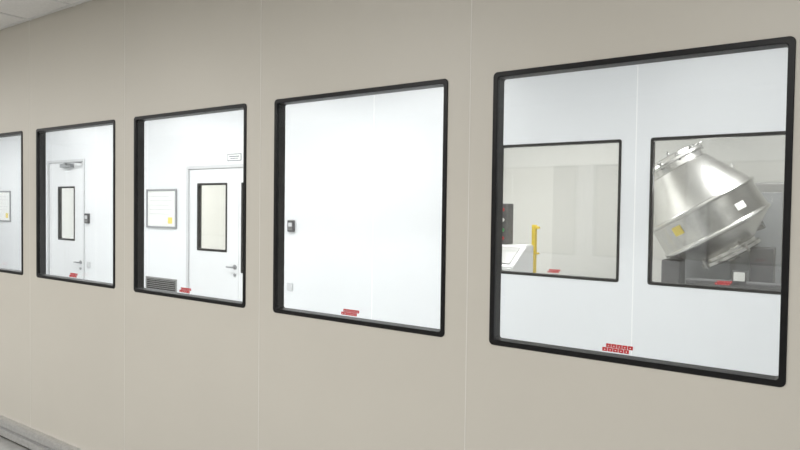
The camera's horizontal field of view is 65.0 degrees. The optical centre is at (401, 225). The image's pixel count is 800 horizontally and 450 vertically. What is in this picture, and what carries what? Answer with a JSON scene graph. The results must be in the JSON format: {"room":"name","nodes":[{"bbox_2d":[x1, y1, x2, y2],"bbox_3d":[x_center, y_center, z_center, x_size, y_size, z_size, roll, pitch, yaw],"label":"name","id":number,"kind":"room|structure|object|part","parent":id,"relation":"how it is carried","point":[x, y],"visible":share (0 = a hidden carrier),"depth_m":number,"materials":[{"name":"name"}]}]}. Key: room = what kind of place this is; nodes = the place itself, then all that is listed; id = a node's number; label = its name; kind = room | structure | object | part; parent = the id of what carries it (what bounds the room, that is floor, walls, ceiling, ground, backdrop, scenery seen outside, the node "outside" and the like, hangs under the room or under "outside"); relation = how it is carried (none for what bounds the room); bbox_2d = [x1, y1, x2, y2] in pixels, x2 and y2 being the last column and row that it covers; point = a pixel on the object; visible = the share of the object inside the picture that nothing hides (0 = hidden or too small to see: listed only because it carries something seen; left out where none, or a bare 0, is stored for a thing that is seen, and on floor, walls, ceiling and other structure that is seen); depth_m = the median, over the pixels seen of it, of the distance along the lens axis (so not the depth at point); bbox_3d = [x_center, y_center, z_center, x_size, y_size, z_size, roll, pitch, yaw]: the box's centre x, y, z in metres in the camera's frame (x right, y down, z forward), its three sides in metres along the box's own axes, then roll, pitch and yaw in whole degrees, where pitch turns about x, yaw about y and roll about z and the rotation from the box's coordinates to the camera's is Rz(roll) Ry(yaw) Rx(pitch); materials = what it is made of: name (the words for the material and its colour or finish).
{"room":"factory viewing corridor","nodes":[
{"label":"factory viewing corridor","id":0,"kind":"room"},
{"bbox_2d":[0,435,30,449],"bbox_3d":[-5.140,1.674,3.108,17.100,0.050,5.230,2,2,35],"label":"floor","id":1,"kind":"structure","parent":0,"point":[5,444],"depth_m":4.67,"materials":[{"name":"plastic"}]},
{"bbox_2d":[0,0,81,26],"bbox_3d":[-3.475,-1.537,5.376,17.200,0.050,11.050,2,2,35],"label":"ceiling","id":2,"kind":"structure","parent":0,"point":[26,9],"depth_m":4.25,"materials":[{"name":"tile"}]},
{"bbox_2d":[62,188,73,238],"bbox_3d":[-10.553,-0.177,10.284,0.050,3.120,10.950,2,2,35],"label":"wall","id":3,"kind":"structure","parent":0,"point":[67,193],"depth_m":14.43,"materials":[{"name":"beige paint"}]},
{"bbox_2d":[0,48,787,375],"bbox_3d":[-2.178,0.012,7.328,17.100,3.120,0.051,2,2,35],"label":"wall","id":4,"kind":"structure","parent":0,"point":[363,174],"depth_m":5.63,"materials":[{"name":"white paint"}]},
{"bbox_2d":[0,191,10,221],"bbox_3d":[-6.554,-0.316,10.298,0.610,0.500,0.019,2,2,35],"label":"notice board","id":5,"kind":"object","parent":4,"relation":"attached to","point":[5,196],"visible":1,"depth_m":10.22,"materials":[{"name":"white paper"}]},
{"bbox_2d":[47,159,84,278],"bbox_3d":[-4.903,0.267,9.185,1.040,2.440,0.116,2,2,35],"label":"door","id":6,"kind":"structure","parent":4,"relation":"in","point":[72,160],"depth_m":9.35,"materials":[{"name":"white metal"}]},
{"bbox_2d":[49,162,82,278],"bbox_3d":[-4.891,0.282,9.204,0.960,2.393,0.040,2,2,35],"label":"leaf","id":7,"kind":"object","parent":6,"relation":"attached to","point":[63,253],"visible":0.55,"depth_m":9.18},
{"bbox_2d":[58,186,74,240],"bbox_3d":[-4.881,-0.176,9.189,0.470,0.785,0.048,2,2,35],"label":"window frame","id":8,"kind":"structure","parent":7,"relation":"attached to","point":[59,188],"depth_m":9.29,"materials":[{"name":"black metal"}]},
{"bbox_2d":[60,162,81,167],"bbox_3d":[-4.758,-0.869,9.001,0.510,0.073,0.108,2,2,35],"label":"door closer","id":9,"kind":"object","parent":6,"relation":"attached to","point":[64,165],"depth_m":9.01,"materials":[{"name":"silver metal"}]},
{"bbox_2d":[84,213,89,223],"bbox_3d":[-4.415,-0.097,8.819,0.100,0.140,0.032,2,2,35],"label":"keypad","id":10,"kind":"object","parent":4,"relation":"attached to","point":[86,215],"visible":1,"depth_m":8.80,"materials":[{"name":"grey plastic"}]},
{"bbox_2d":[146,189,176,228],"bbox_3d":[-3.002,-0.210,7.850,0.615,0.485,0.019,2,2,35],"label":"notice board","id":11,"kind":"object","parent":4,"relation":"attached to","point":[161,204],"visible":1,"depth_m":7.85,"materials":[{"name":"white paper"}]},
{"bbox_2d":[146,276,176,291],"bbox_3d":[-3.020,0.761,7.887,0.640,0.210,0.007,2,2,35],"label":"air vent","id":12,"kind":"object","parent":4,"relation":"in","point":[157,283],"visible":0.68,"depth_m":7.88,"materials":[{"name":"grey metal"}]},
{"bbox_2d":[186,164,242,293],"bbox_3d":[-1.946,0.446,7.148,1.570,2.270,0.116,2,2,35],"label":"door","id":13,"kind":"structure","parent":4,"relation":"in","point":[188,168],"depth_m":7.55,"materials":[{"name":"white metal"}]},
{"bbox_2d":[189,168,238,300],"bbox_3d":[-2.186,0.453,7.341,0.875,2.223,0.040,2,2,35],"label":"leaf","id":14,"kind":"object","parent":13,"relation":"attached to","point":[209,276],"visible":0.64,"depth_m":7.28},
{"bbox_2d":[197,183,226,251],"bbox_3d":[-2.199,-0.096,7.340,0.534,0.795,0.048,2,2,35],"label":"panel","id":15,"kind":"object","parent":14,"relation":"attached to","point":[199,185],"visible":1,"depth_m":7.46,"materials":[{"name":"black metal"}]},
{"bbox_3d":[-1.926,0.512,7.102,0.117,0.135,0.060,2,2,35],"label":"lever handle","id":16,"kind":"part","parent":13,"relation":"part of","materials":[{"name":"silver metal"}]},
{"bbox_2d":[238,168,242,300],"bbox_3d":[-1.571,0.472,6.917,0.610,2.223,0.040,2,2,35],"label":"leaf","id":17,"kind":"object","parent":13,"relation":"attached to","point":[240,287],"visible":0.21,"depth_m":7.05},
{"bbox_2d":[241,182,242,272],"bbox_3d":[-1.631,0.032,6.951,0.370,1.015,0.048,2,2,35],"label":"panel","id":18,"kind":"object","parent":17,"relation":"attached to","point":[242,182],"visible":0.22,"depth_m":7.03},
{"bbox_2d":[227,153,240,160],"bbox_3d":[-1.883,-0.767,7.077,0.230,0.080,0.005,2,2,35],"label":"door sign","id":19,"kind":"object","parent":4,"relation":"attached to","point":[230,157],"visible":1,"depth_m":7.07,"materials":[{"name":"white plastic"}]},
{"bbox_2d":[287,283,292,290],"bbox_3d":[-1.175,0.645,6.609,0.080,0.080,0.013,2,2,35],"label":"wall socket","id":20,"kind":"object","parent":4,"relation":"attached to","point":[289,285],"depth_m":6.60,"materials":[{"name":"white plastic"}]},
{"bbox_2d":[287,220,294,231],"bbox_3d":[-1.156,0.006,6.573,0.085,0.120,0.032,2,2,35],"label":"keypad","id":21,"kind":"object","parent":4,"relation":"attached to","point":[290,223],"visible":1,"depth_m":6.56,"materials":[{"name":"grey plastic"}]},
{"bbox_2d":[501,139,621,281],"bbox_3d":[1.229,-0.120,4.975,1.000,1.064,0.059,2,2,35],"label":"frame","id":22,"kind":"object","parent":4,"relation":"attached to","point":[619,141],"visible":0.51,"depth_m":4.82,"materials":[{"name":"black metal"}]},
{"bbox_2d":[647,131,785,294],"bbox_3d":[2.221,-0.089,4.292,1.000,1.064,0.059,2,2,35],"label":"frame","id":23,"kind":"object","parent":4,"relation":"attached to","point":[653,140],"visible":1,"depth_m":4.46,"materials":[{"name":"black metal"}]},
{"bbox_3d":[2.221,-0.089,4.292,0.962,1.026,0.042,2,2,35],"label":"window","id":24,"kind":"structure","parent":4,"relation":"in","visible":0},
{"bbox_2d":[715,281,731,284],"bbox_3d":[2.198,0.393,4.289,0.104,0.028,0.001,2,2,35],"label":"label","id":25,"kind":"object","parent":24,"relation":"attached to","point":[719,282],"visible":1,"depth_m":4.29,"materials":[{"name":"red plastic"}]},
{"bbox_3d":[1.230,-0.120,4.975,0.962,1.026,0.042,2,2,35],"label":"window","id":26,"kind":"structure","parent":4,"relation":"in","visible":0},
{"bbox_2d":[548,269,559,272],"bbox_3d":[1.206,0.362,4.973,0.104,0.028,0.001,2,2,35],"label":"label","id":27,"kind":"object","parent":26,"relation":"attached to","point":[550,270],"visible":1,"depth_m":4.97,"materials":[{"name":"red paper"}]},
{"bbox_2d":[0,0,799,449],"bbox_3d":[-3.620,0.051,5.238,17.100,3.120,0.051,2,2,35],"label":"wall","id":28,"kind":"structure","parent":0,"point":[84,367],"depth_m":2.98,"materials":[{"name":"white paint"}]},
{"bbox_2d":[0,131,22,274],"bbox_3d":[-3.187,-0.177,4.935,1.000,1.064,0.059,2,2,35],"label":"frame","id":29,"kind":"object","parent":28,"relation":"attached to","point":[17,133],"visible":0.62,"depth_m":4.64,"materials":[{"name":"black metal"}]},
{"bbox_2d":[0,415,81,449],"bbox_3d":[-3.671,1.517,5.232,17.100,0.123,0.062,2,2,35],"label":"baseboard","id":30,"kind":"structure","parent":28,"relation":"attached to","point":[28,437],"depth_m":4.54,"materials":[{"name":"metal"}]},
{"bbox_2d":[0,0,90,29],"bbox_3d":[-5.099,-1.467,3.023,17.100,0.004,5.230,2,2,35],"label":"trim","id":31,"kind":"structure","parent":28,"relation":"attached to","point":[82,1],"depth_m":4.37,"materials":[{"name":"white"}]},
{"bbox_2d":[69,273,77,277],"bbox_3d":[-2.219,0.337,4.249,0.104,0.028,0.001,2,2,35],"label":"label","id":32,"kind":"object","parent":28,"relation":"attached to","point":[71,274],"visible":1,"depth_m":4.25,"materials":[{"name":"red paper"}]},
{"bbox_2d":[36,120,114,288],"bbox_3d":[-2.196,-0.145,4.251,1.000,1.064,0.059,2,2,35],"label":"frame","id":33,"kind":"object","parent":28,"relation":"attached to","point":[40,133],"visible":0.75,"depth_m":4.50,"materials":[{"name":"black metal"}]},
{"bbox_2d":[179,287,190,292],"bbox_3d":[-1.227,0.368,3.566,0.104,0.028,0.001,2,2,35],"label":"label","id":34,"kind":"object","parent":28,"relation":"attached to","point":[182,288],"visible":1,"depth_m":3.57,"materials":[{"name":"red plastic"}]},
{"bbox_2d":[134,103,246,307],"bbox_3d":[-1.204,-0.114,3.568,1.000,1.064,0.059,2,2,35],"label":"frame","id":35,"kind":"object","parent":28,"relation":"attached to","point":[139,121],"visible":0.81,"depth_m":3.77,"materials":[{"name":"black metal"}]},
{"bbox_2d":[341,309,358,315],"bbox_3d":[-0.236,0.400,2.882,0.104,0.028,0.001,2,2,35],"label":"label","id":36,"kind":"object","parent":28,"relation":"attached to","point":[353,312],"visible":1,"depth_m":2.88,"materials":[{"name":"red plastic"}]},
{"bbox_2d":[273,79,447,336],"bbox_3d":[-0.213,-0.082,2.885,1.000,1.064,0.059,2,2,35],"label":"frame","id":37,"kind":"object","parent":28,"relation":"attached to","point":[279,104],"visible":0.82,"depth_m":2.96,"materials":[{"name":"black metal"}]},
{"bbox_2d":[602,343,632,353],"bbox_3d":[0.756,0.431,2.199,0.104,0.028,0.001,2,2,35],"label":"label","id":38,"kind":"object","parent":28,"relation":"attached to","point":[613,346],"visible":1,"depth_m":2.20,"materials":[{"name":"red plastic"}]},
{"bbox_2d":[489,36,795,386],"bbox_3d":[0.779,-0.051,2.201,1.000,1.064,0.059,2,2,35],"label":"frame","id":39,"kind":"object","parent":28,"relation":"attached to","point":[789,42],"visible":0.98,"depth_m":2.15,"materials":[{"name":"black metal"}]},
{"bbox_2d":[201,135,784,281],"bbox_3d":[-0.401,-0.035,9.904,17.100,3.120,0.051,2,2,35],"label":"wall","id":40,"kind":"structure","parent":0,"point":[528,171],"depth_m":8.27,"materials":[{"name":"white paint"}]},
{"bbox_2d":[551,164,617,278],"bbox_3d":[2.334,0.298,7.983,0.880,2.130,0.015,2,2,35],"label":"access panel","id":41,"kind":"object","parent":40,"relation":"attached to","point":[585,197],"visible":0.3,"depth_m":7.97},
{"bbox_3d":[-2.031,1.592,7.615,17.100,0.050,5.720,2,2,35],"label":"floor","id":42,"kind":"structure","parent":0,"visible":0},
{"bbox_2d":[502,204,532,272],"bbox_3d":[0.909,0.715,6.129,0.580,1.860,0.500,2,2,35],"label":"control console","id":43,"kind":"object","parent":42,"relation":"on","point":[515,257],"visible":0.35,"depth_m":6.04,"materials":[{"name":"white metal"}]},
{"bbox_3d":[0.922,-0.019,6.289,0.380,0.400,0.120,2,2,35],"label":"operator panel","id":44,"kind":"part","parent":43,"relation":"part of","materials":[{"name":"grey metal"}]},
{"bbox_3d":[0.883,0.278,6.027,0.450,0.008,0.280,2,33,35],"label":"desk plate","id":45,"kind":"part","parent":43,"relation":"part of","materials":[{"name":"white metal"}]},
{"bbox_2d":[531,225,539,272],"bbox_3d":[1.342,0.819,6.409,0.140,1.650,0.150,2,2,35],"label":"post","id":46,"kind":"object","parent":42,"relation":"on","point":[534,227],"visible":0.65,"depth_m":6.37,"materials":[{"name":"yellow metal"}]},
{"bbox_3d":[1.342,0.808,6.409,0.040,1.630,0.050,2,2,35],"label":"post","id":47,"kind":"part","parent":46,"relation":"part of","materials":[{"name":"yellow metal"}]},
{"bbox_2d":[653,141,783,290],"bbox_3d":[3.038,0.455,5.985,1.266,2.443,1.912,2,2,35],"label":"blender","id":48,"kind":"object","parent":42,"relation":"on","point":[712,223],"visible":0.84,"depth_m":5.43,"materials":[{"name":"silver metal"}]},
{"bbox_3d":[2.716,0.413,5.052,0.080,0.070,0.012,2,2,35],"label":"tag plate","id":49,"kind":"part","parent":48,"relation":"part of","materials":[{"name":"white paper"}]},
{"bbox_3d":[3.016,-0.147,6.106,0.680,0.680,0.260,-29,-15,32],"label":"yoke frame","id":50,"kind":"part","parent":48,"relation":"part of","materials":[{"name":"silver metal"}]}
]}

